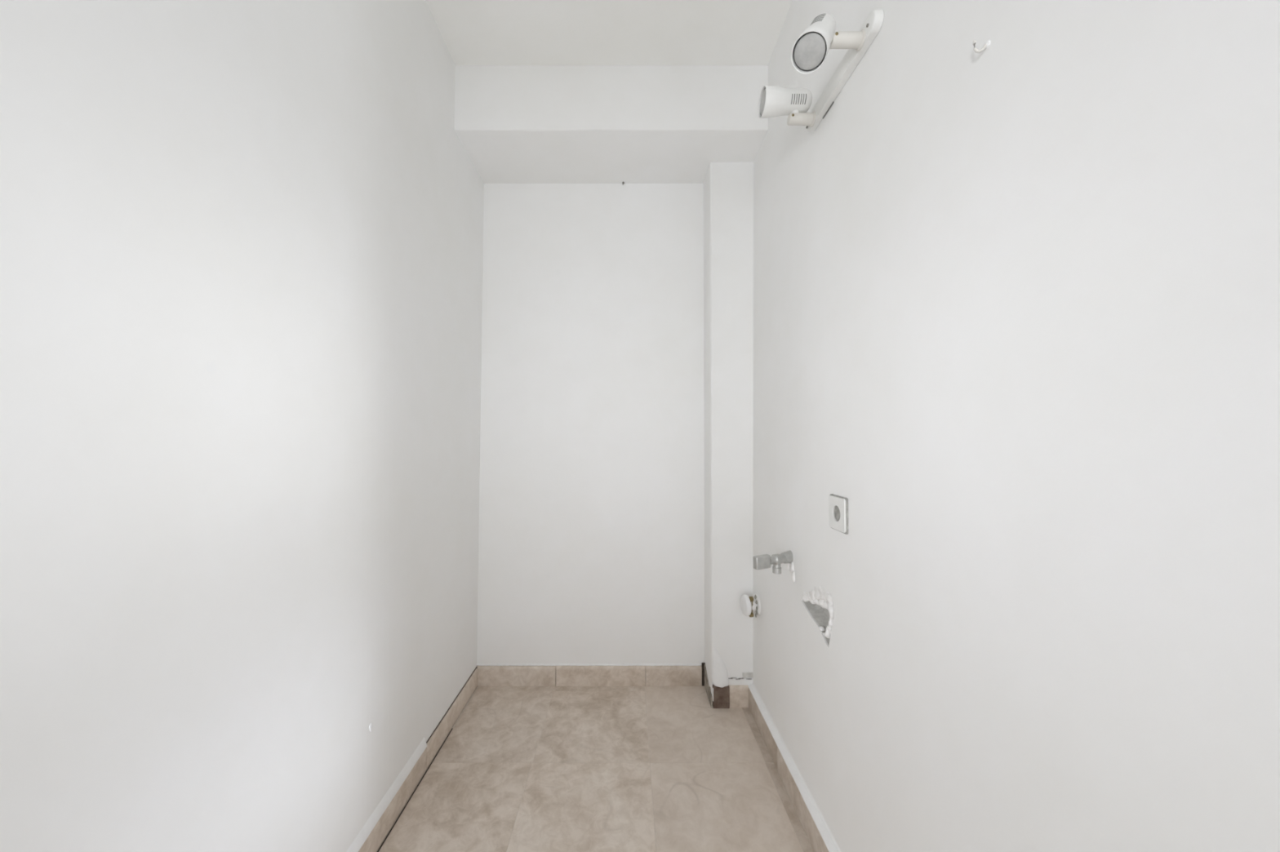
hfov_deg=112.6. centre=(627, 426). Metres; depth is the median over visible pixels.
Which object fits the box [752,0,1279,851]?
wall
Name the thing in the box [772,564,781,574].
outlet
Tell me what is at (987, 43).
wall hook
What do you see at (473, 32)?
ceiling
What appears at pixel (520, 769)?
floor
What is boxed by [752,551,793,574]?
angle valve
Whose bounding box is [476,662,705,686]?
baseboard
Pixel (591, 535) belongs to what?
wall
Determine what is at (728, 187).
column
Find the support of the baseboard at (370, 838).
attached to the wall at (241, 242)
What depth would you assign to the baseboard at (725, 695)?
1.75 m
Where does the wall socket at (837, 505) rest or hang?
attached to the wall at (1016, 300)
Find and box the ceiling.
[425,0,792,65]
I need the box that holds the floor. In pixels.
[376,686,813,851]
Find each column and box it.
[703,162,753,697]
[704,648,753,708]
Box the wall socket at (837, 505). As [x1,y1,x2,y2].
[828,493,848,534]
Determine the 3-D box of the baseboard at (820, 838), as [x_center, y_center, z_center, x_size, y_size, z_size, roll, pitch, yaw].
[0.516,1.067,0.655,0.036,0.108,2.218,0,-2,0]
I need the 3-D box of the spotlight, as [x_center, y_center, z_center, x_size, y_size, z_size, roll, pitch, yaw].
[0.447,-0.857,1.057,0.186,0.182,0.366,0,-2,0]
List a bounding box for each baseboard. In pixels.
[346,666,477,851]
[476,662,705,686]
[747,682,840,851]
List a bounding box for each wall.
[0,0,484,851]
[476,183,704,664]
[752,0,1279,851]
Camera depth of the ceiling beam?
1.65 m
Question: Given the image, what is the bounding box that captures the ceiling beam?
[454,65,768,183]
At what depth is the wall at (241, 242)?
0.71 m
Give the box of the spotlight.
[757,9,884,130]
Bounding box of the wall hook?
[973,40,990,53]
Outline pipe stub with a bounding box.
[740,594,760,617]
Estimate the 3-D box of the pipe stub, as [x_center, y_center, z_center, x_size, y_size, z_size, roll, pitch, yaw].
[0.495,0.717,1.711,0.065,0.088,0.081,0,-2,-6]

